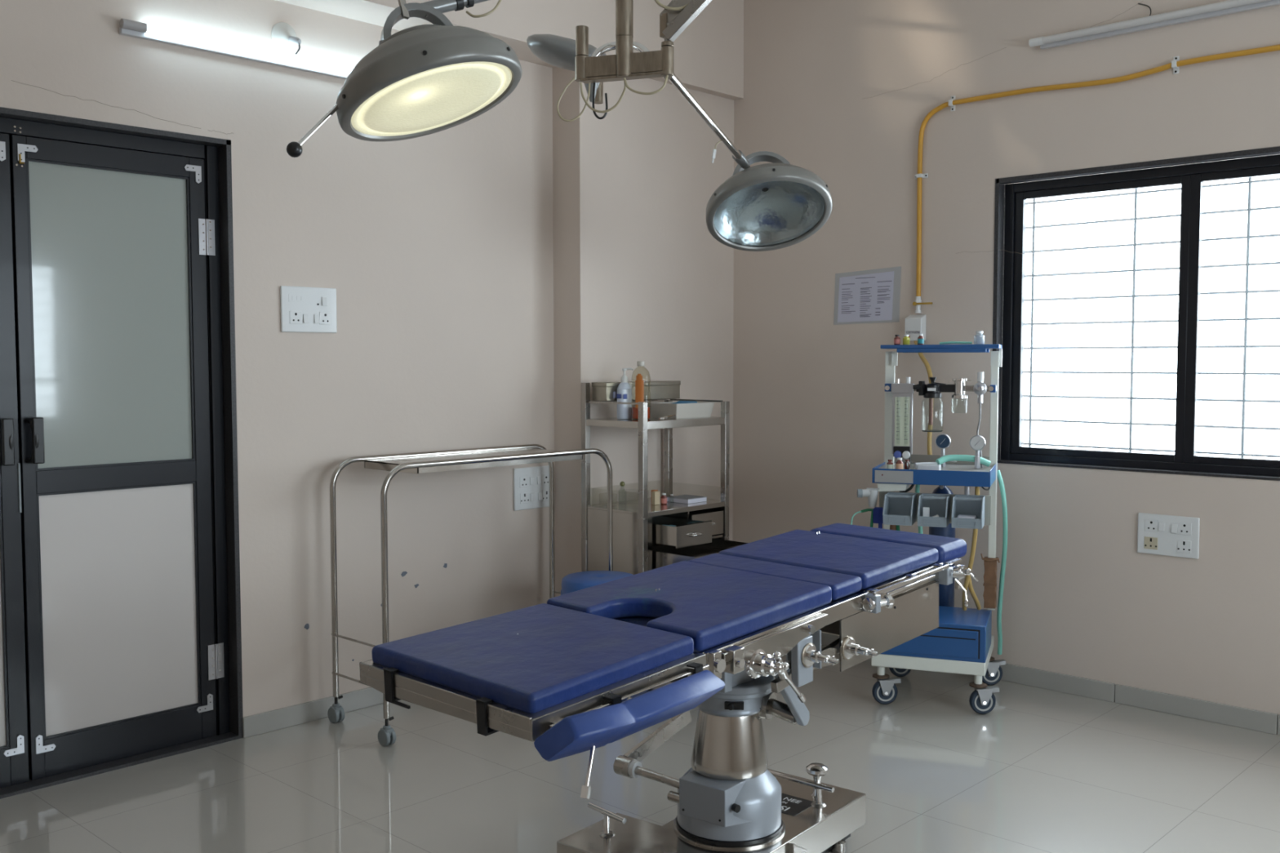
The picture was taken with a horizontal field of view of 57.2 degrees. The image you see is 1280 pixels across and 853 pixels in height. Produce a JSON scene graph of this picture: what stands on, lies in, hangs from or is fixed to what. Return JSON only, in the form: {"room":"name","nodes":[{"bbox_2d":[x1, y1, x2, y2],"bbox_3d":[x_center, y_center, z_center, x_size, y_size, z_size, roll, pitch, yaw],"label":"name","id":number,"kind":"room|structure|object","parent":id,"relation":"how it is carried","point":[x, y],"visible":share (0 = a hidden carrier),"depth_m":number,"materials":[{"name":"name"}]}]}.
{"room":"operating room","nodes":[
{"label":"operating room","id":0,"kind":"room"},
{"bbox_2d":[0,0,1142,717],"bbox_3d":[-1.056,-0.441,3.203,2.419,3.300,6.637,3,4,43],"label":"wall","id":1,"kind":"structure","parent":0,"point":[436,250],"depth_m":4.60,"materials":[{"name":"paint"}]},
{"bbox_2d":[0,133,29,788],"bbox_3d":[-2.228,0.132,3.540,0.093,2.098,0.668,3,4,43],"label":"door","id":2,"kind":"structure","parent":1,"relation":"in","point":[14,747],"depth_m":3.78,"materials":[{"name":"black metal"}]},
{"bbox_2d":[8,125,224,780],"bbox_3d":[-1.762,0.089,4.031,0.093,2.126,0.672,3,4,43],"label":"door","id":3,"kind":"structure","parent":1,"relation":"in","point":[110,246],"depth_m":4.01,"materials":[{"name":"white glass"}]},
{"bbox_2d":[0,732,241,799],"bbox_3d":[-2.000,1.171,3.848,0.124,0.012,1.421,3,4,43],"label":"trim","id":4,"kind":"structure","parent":1,"relation":"attached to","point":[32,785],"depth_m":4.00,"materials":[{"name":"metal"}]},
{"bbox_2d":[0,106,243,737],"bbox_3d":[-2.030,0.096,3.815,0.080,2.161,1.397,3,4,43],"label":"trim","id":5,"kind":"structure","parent":1,"relation":"attached to","point":[209,153],"depth_m":4.25,"materials":[{"name":"black metal"}]},
{"bbox_2d":[119,17,354,79],"bbox_3d":[-1.300,-1.354,4.332,0.046,0.046,1.225,3,4,43],"label":"tube light","id":6,"kind":"object","parent":1,"relation":"attached to","point":[130,28],"visible":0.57,"depth_m":4.16,"materials":[{"name":"grey"}]},
{"bbox_2d":[271,22,301,54],"bbox_3d":[-1.298,-1.429,4.322,0.058,0.128,0.100,3,4,43],"label":"rose","id":7,"kind":"object","parent":1,"relation":"attached to","point":[284,37],"visible":1,"depth_m":4.33,"materials":[{"name":"grey plastic"}]},
{"bbox_2d":[280,285,337,333],"bbox_3d":[-1.255,-0.443,4.452,0.017,0.172,0.236,3,4,43],"label":"board","id":8,"kind":"object","parent":1,"relation":"attached to","point":[303,308],"visible":1,"depth_m":4.44,"materials":[{"name":"white plastic"}]},
{"bbox_2d":[289,311,302,324],"bbox_3d":[-1.294,-0.410,4.408,0.002,0.048,0.052,3,4,43],"label":"socket","id":9,"kind":"object","parent":8,"relation":"attached to","point":[295,317],"depth_m":4.41,"materials":[{"name":"white plastic"}]},
{"bbox_2d":[302,314,309,323],"bbox_3d":[-1.263,-0.408,4.437,0.007,0.034,0.022,3,4,43],"label":"switch","id":10,"kind":"object","parent":8,"relation":"attached to","point":[305,317],"depth_m":4.43,"materials":[{"name":"white plastic"}]},
{"bbox_2d":[314,314,319,323],"bbox_3d":[-1.231,-0.410,4.470,0.007,0.034,0.022,3,4,43],"label":"switch","id":11,"kind":"object","parent":8,"relation":"attached to","point":[317,317],"depth_m":4.47,"materials":[{"name":"white plastic"}]},
{"bbox_2d":[321,297,327,306],"bbox_3d":[-1.208,-0.479,4.491,0.007,0.034,0.022,3,4,43],"label":"switch","id":12,"kind":"object","parent":8,"relation":"attached to","point":[324,300],"depth_m":4.49,"materials":[{"name":"white plastic"}]},
{"bbox_2d":[319,311,331,324],"bbox_3d":[-1.207,-0.416,4.499,0.002,0.048,0.052,3,4,43],"label":"socket","id":13,"kind":"object","parent":8,"relation":"attached to","point":[325,317],"depth_m":4.50,"materials":[{"name":"white plastic"}]},
{"bbox_2d":[242,687,382,737],"bbox_3d":[-0.926,1.078,4.888,0.012,0.076,1.563,3,4,43],"label":"baseboard","id":14,"kind":"structure","parent":1,"relation":"attached to","point":[281,718],"depth_m":4.50,"materials":[{"name":"tile"}]},
{"bbox_2d":[275,0,743,100],"bbox_3d":[-1.773,-1.824,3.665,0.238,0.588,6.437,3,4,43],"label":"beam","id":15,"kind":"structure","parent":1,"relation":"attached to","point":[708,53],"depth_m":5.20,"materials":[{"name":"paint"}]},
{"bbox_2d":[513,465,549,511],"bbox_3d":[-0.479,0.277,5.314,0.017,0.190,0.236,3,4,43],"label":"board","id":16,"kind":"object","parent":1,"relation":"attached to","point":[531,484],"visible":0.83,"depth_m":5.30,"materials":[{"name":"white plastic"}]},
{"bbox_2d":[520,492,528,503],"bbox_3d":[-0.518,0.322,5.271,0.002,0.048,0.052,3,4,43],"label":"socket","id":17,"kind":"object","parent":16,"relation":"attached to","point":[524,496],"depth_m":5.27,"materials":[{"name":"white plastic"}]},
{"bbox_2d":[520,476,528,488],"bbox_3d":[-0.519,0.250,5.265,0.002,0.048,0.052,3,4,43],"label":"socket","id":18,"kind":"object","parent":16,"relation":"attached to","point":[524,481],"depth_m":5.27,"materials":[{"name":"white plastic"}]},
{"bbox_2d":[529,477,533,484],"bbox_3d":[-0.488,0.246,5.295,0.007,0.034,0.022,3,4,43],"label":"switch","id":19,"kind":"object","parent":16,"relation":"attached to","point":[531,479],"depth_m":5.29,"materials":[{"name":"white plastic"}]},
{"bbox_2d":[529,493,534,501],"bbox_3d":[-0.486,0.320,5.301,0.007,0.034,0.022,3,4,43],"label":"switch","id":20,"kind":"object","parent":16,"relation":"attached to","point":[531,495],"depth_m":5.30,"materials":[{"name":"white plastic"}]},
{"bbox_2d":[537,476,541,484],"bbox_3d":[-0.458,0.245,5.327,0.007,0.034,0.022,3,4,43],"label":"switch","id":21,"kind":"object","parent":16,"relation":"attached to","point":[539,478],"depth_m":5.32,"materials":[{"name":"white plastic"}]},
{"bbox_2d":[537,492,542,500],"bbox_3d":[-0.455,0.318,5.334,0.007,0.034,0.022,3,4,43],"label":"switch","id":22,"kind":"object","parent":16,"relation":"attached to","point":[540,494],"depth_m":5.33,"materials":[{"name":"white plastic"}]},
{"bbox_2d":[542,489,549,501],"bbox_3d":[-0.427,0.316,5.367,0.002,0.048,0.052,3,4,43],"label":"socket","id":23,"kind":"object","parent":16,"relation":"attached to","point":[545,493],"depth_m":5.36,"materials":[{"name":"white plastic"}]},
{"bbox_2d":[542,474,549,485],"bbox_3d":[-0.429,0.245,5.361,0.002,0.048,0.052,3,4,43],"label":"socket","id":24,"kind":"object","parent":16,"relation":"attached to","point":[545,481],"depth_m":5.36,"materials":[{"name":"white plastic"}]},
{"bbox_2d":[552,66,733,596],"bbox_3d":[0.043,-0.290,5.719,0.178,2.712,1.089,3,4,43],"label":"column","id":25,"kind":"structure","parent":1,"relation":"attached to","point":[640,273],"depth_m":5.51,"materials":[{"name":"paint"}]},
{"bbox_2d":[0,644,1279,852],"bbox_3d":[0.247,1.330,1.969,6.340,0.100,6.887,3,4,43],"label":"floor","id":26,"kind":"structure","parent":0,"point":[1045,771],"depth_m":3.86,"materials":[{"name":"tile"}]},
{"bbox_2d":[327,444,613,746],"bbox_3d":[-0.654,0.613,4.759,0.432,1.020,1.194,3,4,43],"label":"trolley","id":27,"kind":"object","parent":26,"relation":"on","point":[416,463],"visible":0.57,"depth_m":4.50,"materials":[{"name":"metal"}]},
{"bbox_2d":[364,448,582,474],"bbox_3d":[-0.654,0.135,4.733,0.347,0.032,0.840,3,4,43],"label":"tray","id":28,"kind":"object","parent":27,"relation":"on","point":[387,462],"depth_m":4.65,"materials":[{"name":"metal"}]},
{"bbox_2d":[560,570,632,595],"bbox_3d":[-0.163,0.867,4.834,0.320,0.502,0.320,2,4,28],"label":"plastic stool","id":29,"kind":"object","parent":26,"relation":"on","point":[573,582],"visible":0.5,"depth_m":4.78,"materials":[{"name":"blue"}]},
{"bbox_2d":[581,382,748,574],"bbox_3d":[0.168,0.448,5.259,0.636,1.290,0.582,3,4,43],"label":"shelving unit","id":30,"kind":"object","parent":26,"relation":"on","point":[642,543],"visible":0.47,"depth_m":5.20,"materials":[{"name":"silver metal"}]},
{"bbox_2d":[619,481,625,486],"bbox_3d":[-0.080,0.300,5.329,0.036,0.102,0.036,3,4,43],"label":"bottle","id":31,"kind":"object","parent":30,"relation":"on","point":[622,483],"visible":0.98,"depth_m":5.32,"materials":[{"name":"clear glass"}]},
{"bbox_2d":[617,368,633,419],"bbox_3d":[-0.070,-0.147,5.217,0.068,0.228,0.072,3,4,43],"label":"sanitizer bottle","id":32,"kind":"object","parent":30,"relation":"on","point":[624,388],"visible":0.99,"depth_m":5.20,"materials":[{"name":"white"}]},
{"bbox_2d":[620,488,638,508],"bbox_3d":[-0.027,0.320,5.204,0.110,0.074,0.090,3,4,43],"label":"clear container","id":33,"kind":"object","parent":30,"relation":"on","point":[628,490],"visible":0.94,"depth_m":5.21,"materials":[{"name":"glass"}]},
{"bbox_2d":[591,380,680,401],"bbox_3d":[-0.012,-0.165,5.381,0.095,0.084,0.498,3,4,43],"label":"box","id":34,"kind":"object","parent":30,"relation":"on","point":[660,389],"visible":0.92,"depth_m":5.36,"materials":[{"name":"silver metal"}]},
{"bbox_2d":[631,360,650,419],"bbox_3d":[0.004,-0.160,5.188,0.086,0.258,0.086,3,4,43],"label":"bottle","id":35,"kind":"object","parent":30,"relation":"on","point":[639,383],"visible":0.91,"depth_m":5.15,"materials":[{"name":"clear plastic"}]},
{"bbox_2d":[586,415,724,429],"bbox_3d":[0.074,-0.022,5.320,0.375,0.034,0.576,3,4,43],"label":"shelf","id":36,"kind":"object","parent":30,"relation":"attached to","point":[642,423],"depth_m":5.15,"materials":[{"name":"metal"}]},
{"bbox_2d":[651,491,660,505],"bbox_3d":[0.072,0.323,5.293,0.020,0.059,0.035,3,4,43],"label":"box","id":37,"kind":"object","parent":30,"relation":"on","point":[655,495],"visible":1,"depth_m":5.28,"materials":[{"name":"beige cardboard"}]},
{"bbox_2d":[586,495,724,517],"bbox_3d":[0.076,0.361,5.341,0.373,0.022,0.570,3,4,43],"label":"shelf","id":38,"kind":"object","parent":30,"relation":"attached to","point":[597,510],"depth_m":5.23,"materials":[{"name":"metal"}]},
{"bbox_2d":[660,493,666,504],"bbox_3d":[0.108,0.327,5.311,0.029,0.050,0.028,3,4,43],"label":"vial","id":39,"kind":"object","parent":30,"relation":"on","point":[664,498],"visible":1,"depth_m":5.30,"materials":[{"name":"red"}]},
{"bbox_2d":[658,413,675,419],"bbox_3d":[0.119,-0.043,5.182,0.041,0.021,0.152,1,4,24],"label":"forceps","id":40,"kind":"object","parent":30,"relation":"on","point":[674,415],"visible":1,"depth_m":5.18,"materials":[{"name":"silver metal"}]},
{"bbox_2d":[647,401,714,418],"bbox_3d":[0.189,-0.076,5.373,0.180,0.068,0.265,3,4,43],"label":"tray","id":41,"kind":"object","parent":30,"relation":"on","point":[700,409],"visible":0.9,"depth_m":5.30,"materials":[{"name":"grey metal"}]},
{"bbox_2d":[671,400,697,404],"bbox_3d":[0.166,-0.101,5.370,0.130,0.028,0.170,3,4,43],"label":"drape","id":42,"kind":"object","parent":41,"relation":"in","point":[678,402],"visible":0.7,"depth_m":5.41,"materials":[{"name":"blue fabric"}]},
{"bbox_2d":[667,494,706,503],"bbox_3d":[0.217,0.335,5.408,0.127,0.021,0.132,3,4,43],"label":"notebook","id":43,"kind":"object","parent":30,"relation":"on","point":[685,499],"visible":1,"depth_m":5.38,"materials":[{"name":"grey paper"}]},
{"bbox_2d":[359,523,977,852],"bbox_3d":[0.238,0.792,3.079,0.717,0.850,1.839,3,4,43],"label":"table","id":44,"kind":"object","parent":26,"relation":"on","point":[590,668],"visible":1,"depth_m":2.99,"materials":[{"name":"blue leather"}]},
{"bbox_2d":[371,603,693,713],"bbox_3d":[-0.238,0.505,2.637,0.542,0.080,0.506,3,4,43],"label":"cushion","id":45,"kind":"object","parent":44,"relation":"on","point":[543,658],"depth_m":2.54,"materials":[{"name":"blue leather"}]},
{"bbox_2d":[546,560,831,652],"bbox_3d":[0.130,0.450,3.018,0.520,0.087,0.551,3,4,43],"label":"seat cushion","id":46,"kind":"object","parent":44,"relation":"on","point":[720,607],"depth_m":2.96,"materials":[{"name":"blue leather"}]},
{"bbox_2d":[688,553,862,600],"bbox_3d":[0.364,0.415,3.271,0.515,0.056,0.146,3,4,43],"label":"cushion","id":47,"kind":"object","parent":44,"relation":"on","point":[842,584],"depth_m":3.22,"materials":[{"name":"blue leather"}]},
{"bbox_2d":[718,529,938,589],"bbox_3d":[0.555,0.386,3.475,0.518,0.074,0.420,3,4,43],"label":"cushion","id":48,"kind":"object","parent":44,"relation":"on","point":[877,564],"depth_m":3.40,"materials":[{"name":"blue leather"}]},
{"bbox_2d":[809,523,966,564],"bbox_3d":[0.772,0.366,3.696,0.489,0.072,0.172,3,4,43],"label":"cushion","id":49,"kind":"object","parent":44,"relation":"on","point":[948,548],"depth_m":3.62,"materials":[{"name":"blue leather"}]},
{"bbox_2d":[871,344,1005,714],"bbox_3d":[1.244,0.389,4.846,0.508,1.452,0.518,1,3,20],"label":"trolley","id":50,"kind":"object","parent":26,"relation":"on","point":[962,642],"visible":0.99,"depth_m":4.74,"materials":[{"name":"metal"}]},
{"bbox_2d":[850,488,900,530],"bbox_3d":[0.937,0.365,4.670,0.197,0.240,0.042,0,3,0],"label":"valve","id":51,"kind":"object","parent":50,"relation":"attached to","point":[871,493],"visible":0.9,"depth_m":4.65,"materials":[{"name":"grey plastic"}]},
{"bbox_2d":[872,506,883,528],"bbox_3d":[0.949,0.394,4.658,0.042,0.145,0.030,1,3,20],"label":"bag","id":52,"kind":"object","parent":51,"relation":"hanging from","point":[877,511],"visible":0.62,"depth_m":4.64,"materials":[{"name":"blue fabric"}]},
{"bbox_2d":[889,524,896,530],"bbox_3d":[1.007,0.438,4.676,0.030,0.096,0.028,3,4,43],"label":"tube","id":53,"kind":"object","parent":51,"relation":"hanging from","point":[891,526],"visible":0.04,"depth_m":4.66,"materials":[{"name":"plastic"}]},
{"bbox_2d":[886,459,893,468],"bbox_3d":[1.004,0.154,4.709,0.027,0.042,0.026,3,4,43],"label":"vial","id":54,"kind":"object","parent":50,"relation":"on","point":[889,464],"visible":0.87,"depth_m":4.70,"materials":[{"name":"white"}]},
{"bbox_2d":[893,334,900,344],"bbox_3d":[1.082,-0.365,4.934,0.027,0.042,0.026,3,4,43],"label":"vial","id":55,"kind":"object","parent":50,"relation":"on","point":[896,340],"visible":0.88,"depth_m":4.92,"materials":[{"name":"red"}]},
{"bbox_2d":[882,492,916,525],"bbox_3d":[1.023,0.323,4.618,0.113,0.114,0.149,1,3,20],"label":"storage bin","id":56,"kind":"object","parent":50,"relation":"attached to","point":[900,508],"visible":1,"depth_m":4.64,"materials":[{"name":"grey plastic"}]},
{"bbox_2d":[896,457,902,469],"bbox_3d":[1.040,0.150,4.696,0.029,0.050,0.028,3,4,43],"label":"vial","id":57,"kind":"object","parent":50,"relation":"on","point":[899,463],"visible":0.91,"depth_m":4.68,"materials":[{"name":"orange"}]},
{"bbox_2d":[902,334,910,344],"bbox_3d":[1.118,-0.364,4.920,0.030,0.042,0.030,3,4,43],"label":"vial","id":58,"kind":"object","parent":50,"relation":"on","point":[906,340],"visible":0.88,"depth_m":4.91,"materials":[{"name":"yellow"}]},
{"bbox_2d":[899,484,914,492],"bbox_3d":[1.060,0.244,4.697,0.086,0.047,0.017,0,3,8],"label":"strap","id":59,"kind":"object","parent":50,"relation":"hanging from","point":[912,485],"visible":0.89,"depth_m":4.69,"materials":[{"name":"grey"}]},
{"bbox_2d":[904,459,910,469],"bbox_3d":[1.078,0.153,4.730,0.024,0.040,0.024,3,4,43],"label":"vial","id":60,"kind":"object","parent":50,"relation":"on","point":[907,464],"visible":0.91,"depth_m":4.72,"materials":[{"name":"red glass"}]},
{"bbox_2d":[915,484,923,533],"bbox_3d":[1.147,0.485,4.798,0.026,0.541,0.138,2,4,28],"label":"hose","id":61,"kind":"object","parent":50,"relation":"hanging from","point":[917,486],"visible":0.09,"depth_m":4.74,"materials":[{"name":"teal"}]},
{"bbox_2d":[917,333,924,344],"bbox_3d":[1.173,-0.365,4.900,0.027,0.045,0.026,3,4,43],"label":"vial","id":62,"kind":"object","parent":50,"relation":"on","point":[920,339],"visible":0.94,"depth_m":4.89,"materials":[{"name":"blue"}]},
{"bbox_2d":[914,462,941,470],"bbox_3d":[1.157,0.159,4.712,0.097,0.028,0.123,0,3,5],"label":"pack","id":63,"kind":"object","parent":50,"relation":"on","point":[922,465],"visible":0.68,"depth_m":4.67,"materials":[{"name":"grey plastic"}]},
{"bbox_2d":[912,377,946,431],"bbox_3d":[1.206,-0.092,4.864,0.126,0.226,0.105,3,4,43],"label":"jar","id":64,"kind":"object","parent":50,"relation":"on","point":[932,390],"depth_m":4.85,"materials":[{"name":"clear glass"}]},
{"bbox_2d":[916,493,950,527],"bbox_3d":[1.146,0.326,4.572,0.111,0.114,0.149,1,3,20],"label":"storage bin","id":65,"kind":"object","parent":50,"relation":"attached to","point":[938,504],"visible":1,"depth_m":4.59,"materials":[{"name":"grey plastic"}]},
{"bbox_2d":[922,506,929,516],"bbox_3d":[1.116,0.344,4.574,0.024,0.057,0.015,1,3,20],"label":"carton","id":66,"kind":"object","parent":65,"relation":"in","point":[926,509],"visible":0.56,"depth_m":4.57,"materials":[{"name":"white cardboard"}]},
{"bbox_2d":[871,454,995,487],"bbox_3d":[1.215,0.175,4.806,0.582,0.087,0.566,3,4,43],"label":"tray","id":67,"kind":"object","parent":50,"relation":"on","point":[962,473],"depth_m":4.66,"materials":[{"name":"blue metal"}]},
{"bbox_2d":[880,344,1002,352],"bbox_3d":[1.254,-0.324,4.882,0.474,0.032,0.190,1,3,20],"label":"shelf","id":68,"kind":"object","parent":50,"relation":"attached to","point":[900,348],"depth_m":4.79,"materials":[{"name":"blue metal"}]},
{"bbox_2d":[928,485,955,607],"bbox_3d":[1.293,0.555,5.025,0.110,0.685,0.110,3,4,43],"label":"gas cylinder","id":69,"kind":"object","parent":50,"relation":"on","point":[946,593],"visible":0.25,"depth_m":4.98,"materials":[{"name":"blue metal"}]},
{"bbox_2d":[939,341,972,344],"bbox_3d":[1.304,-0.345,4.843,0.131,0.013,0.016,1,4,25],"label":"clear tube","id":70,"kind":"object","parent":50,"relation":"on","point":[947,342],"visible":0.98,"depth_m":4.84,"materials":[{"name":"teal plastic"}]},
{"bbox_2d":[948,378,971,413],"bbox_3d":[1.316,-0.127,4.827,0.084,0.141,0.066,3,4,43],"label":"jar","id":71,"kind":"object","parent":50,"relation":"on","point":[959,388],"depth_m":4.81,"materials":[{"name":"clear glass"}]},
{"bbox_2d":[935,454,991,466],"bbox_3d":[1.309,0.139,4.756,0.222,0.049,0.040,0,3,-2],"label":"hose","id":72,"kind":"object","parent":50,"relation":"on","point":[944,459],"visible":0.98,"depth_m":4.75,"materials":[{"name":"teal"}]},
{"bbox_2d":[964,486,970,495],"bbox_3d":[1.285,0.254,4.604,0.022,0.050,0.021,3,4,43],"label":"fitting","id":73,"kind":"object","parent":50,"relation":"hanging from","point":[966,489],"visible":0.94,"depth_m":4.60,"materials":[{"name":"silver metal"}]},
{"bbox_2d":[951,494,985,528],"bbox_3d":[1.268,0.328,4.527,0.115,0.114,0.149,1,3,20],"label":"storage bin","id":74,"kind":"object","parent":50,"relation":"attached to","point":[962,504],"visible":1,"depth_m":4.56,"materials":[{"name":"grey plastic"}]},
{"bbox_2d":[956,515,976,519],"bbox_3d":[1.258,0.363,4.514,0.070,0.038,0.060,1,3,20],"label":"packet","id":75,"kind":"object","parent":74,"relation":"in","point":[958,516],"visible":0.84,"depth_m":4.50,"materials":[{"name":"grey"}]},
{"bbox_2d":[962,486,979,610],"bbox_3d":[1.334,0.492,4.742,0.032,0.544,0.176,0,3,-2],"label":"tube","id":76,"kind":"object","parent":50,"relation":"hanging from","point":[976,488],"visible":0.55,"depth_m":4.72,"materials":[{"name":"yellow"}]},
{"bbox_2d":[964,568,981,609],"bbox_3d":[1.369,0.668,4.814,0.115,0.186,0.022,-3,5,-44],"label":"tube","id":77,"kind":"object","parent":50,"relation":"hanging from","point":[970,584],"visible":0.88,"depth_m":4.80,"materials":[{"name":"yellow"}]},
{"bbox_2d":[973,331,984,344],"bbox_3d":[1.394,-0.365,4.817,0.042,0.054,0.041,3,4,43],"label":"vial","id":78,"kind":"object","parent":50,"relation":"on","point":[979,339],"visible":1,"depth_m":4.80,"materials":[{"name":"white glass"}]},
{"bbox_2d":[996,470,1007,654],"bbox_3d":[1.511,0.580,4.937,0.052,0.805,0.169,1,3,12],"label":"hose","id":79,"kind":"object","parent":50,"relation":"hanging from","point":[998,473],"visible":1,"depth_m":4.88,"materials":[{"name":"teal"}]},
{"bbox_2d":[733,0,1279,734],"bbox_3d":[2.543,-0.503,4.229,5.840,3.300,0.200,3,4,43],"label":"wall","id":80,"kind":"structure","parent":0,"point":[1080,599],"depth_m":5.08,"materials":[{"name":"paint"}]},
{"bbox_2d":[833,266,901,324],"bbox_3d":[1.060,-0.610,5.487,0.365,0.258,0.002,3,4,43],"label":"notice","id":81,"kind":"object","parent":80,"relation":"attached to","point":[872,295],"visible":1,"depth_m":5.48,"materials":[{"name":"white paper"}]},
{"bbox_2d":[904,296,932,341],"bbox_3d":[1.259,-0.486,5.275,0.130,0.200,0.047,3,4,43],"label":"outlet","id":82,"kind":"object","parent":80,"relation":"attached to","point":[915,325],"visible":0.94,"depth_m":5.27,"materials":[{"name":"white plastic"}]},
{"bbox_2d":[913,341,933,454],"bbox_3d":[1.269,-0.127,5.219,0.040,0.523,0.185,-1,3,-10],"label":"tube","id":83,"kind":"object","parent":82,"relation":"attached to","point":[922,357],"visible":0.55,"depth_m":5.17,"materials":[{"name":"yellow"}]},
{"bbox_2d":[914,173,928,178],"bbox_3d":[1.254,-1.124,5.256,0.066,0.020,0.027,3,4,43],"label":"clip","id":84,"kind":"object","parent":80,"relation":"attached to","point":[926,175],"visible":1,"depth_m":5.25,"materials":[{"name":"white plastic"}]},
{"bbox_2d":[948,95,955,111],"bbox_3d":[1.364,-1.417,5.135,0.022,0.066,0.027,3,4,43],"label":"clip","id":85,"kind":"object","parent":80,"relation":"attached to","point":[953,98],"visible":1,"depth_m":5.14,"materials":[{"name":"white plastic"}]},
{"bbox_2d":[821,632,1279,735],"bbox_3d":[2.541,1.115,4.178,5.650,0.076,0.012,3,4,43],"label":"baseboard","id":86,"kind":"structure","parent":80,"relation":"attached to","point":[1225,714],"depth_m":4.68,"materials":[{"name":"tile"}]},
{"bbox_2d":[915,44,1279,296],"bbox_3d":[2.913,-0.927,3.699,4.586,0.856,0.020,3,4,43],"label":"gas pipe","id":87,"kind":"object","parent":80,"relation":"attached to","point":[1275,47],"visible":1,"depth_m":4.88,"materials":[{"name":"yellow metal"}]},
{"bbox_2d":[992,146,1279,480],"bbox_3d":[2.414,-0.414,4.354,2.264,1.220,0.203,3,4,43],"label":"trim","id":88,"kind":"structure","parent":80,"relation":"attached to","point":[1000,183],"depth_m":4.86,"materials":[{"name":"metal"}]},
{"bbox_2d":[1000,154,1279,476],"bbox_3d":[2.427,-0.414,4.368,2.252,1.204,0.134,3,4,43],"label":"window","id":89,"kind":"structure","parent":80,"relation":"in","point":[1191,177],"depth_m":4.72,"materials":[{"name":"black metal"}]},
{"bbox_2d":[1028,0,1279,49],"bbox_3d":[2.077,-1.593,4.444,1.235,0.110,0.061,3,4,43],"label":"tube light","id":90,"kind":"object","parent":80,"relation":"attached to","point":[1229,6],"depth_m":4.53,"materials":[{"name":"grey plastic"}]},
{"bbox_2d":[1137,512,1199,559],"bbox_3d":[2.064,0.427,4.587,0.232,0.160,0.017,3,4,43],"label":"board","id":91,"kind":"object","parent":80,"relation":"attached to","point":[1171,535],"visible":1,"depth_m":4.58,"materials":[{"name":"white plastic"}]},
{"bbox_2d":[1144,536,1157,550],"bbox_3d":[2.017,0.461,4.629,0.052,0.048,0.002,3,4,43],"label":"socket","id":92,"kind":"object","parent":91,"relation":"attached to","point":[1150,542],"depth_m":4.63,"materials":[{"name":"beige plastic"}]},
{"bbox_2d":[1144,519,1158,532],"bbox_3d":[2.017,0.391,4.625,0.052,0.048,0.002,3,4,43],"label":"socket","id":93,"kind":"object","parent":91,"relation":"attached to","point":[1150,525],"depth_m":4.62,"materials":[{"name":"white plastic"}]},
{"bbox_2d":[1158,521,1164,531],"bbox_3d":[2.044,0.392,4.596,0.022,0.034,0.007,3,4,43],"label":"switch","id":94,"kind":"object","parent":91,"relation":"attached to","point":[1161,524],"depth_m":4.59,"materials":[{"name":"white plastic"}]},
{"bbox_2d":[1171,524,1177,533],"bbox_3d":[2.079,0.398,4.563,0.022,0.034,0.007,3,4,43],"label":"switch","id":95,"kind":"object","parent":91,"relation":"attached to","point":[1174,526],"depth_m":4.56,"materials":[{"name":"white plastic"}]},
{"bbox_2d":[1177,539,1191,553],"bbox_3d":[2.108,0.465,4.543,0.052,0.048,0.002,3,4,43],"label":"socket","id":96,"kind":"object","parent":91,"relation":"attached to","point":[1184,546],"depth_m":4.54,"materials":[{"name":"white plastic"}]},
{"bbox_2d":[1177,521,1191,535],"bbox_3d":[2.108,0.395,4.539,0.052,0.048,0.002,3,4,43],"label":"socket","id":97,"kind":"object","parent":91,"relation":"attached to","point":[1184,528],"depth_m":4.54,"materials":[{"name":"white plastic"}]},
{"bbox_2d":[1171,55,1179,74],"bbox_3d":[2.048,-1.387,4.490,0.022,0.066,0.027,3,4,43],"label":"clip","id":98,"kind":"object","parent":80,"relation":"attached to","point":[1175,69],"visible":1,"depth_m":4.49,"materials":[{"name":"white plastic"}]},
{"bbox_3d":[0.243,-2.064,1.777,6.340,0.100,6.887,3,4,43],"label":"ceiling","id":99,"kind":"structure","parent":0,"visible":0},
{"bbox_2d":[286,0,832,251],"bbox_3d":[-0.032,-1.354,3.437,1.059,1.505,2.069,1,3,14],"label":"light","id":100,"kind":"object","parent":99,"relation":"hanging from","point":[421,80],"visible":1,"depth_m":3.39,"materials":[{"name":"silver metal"}]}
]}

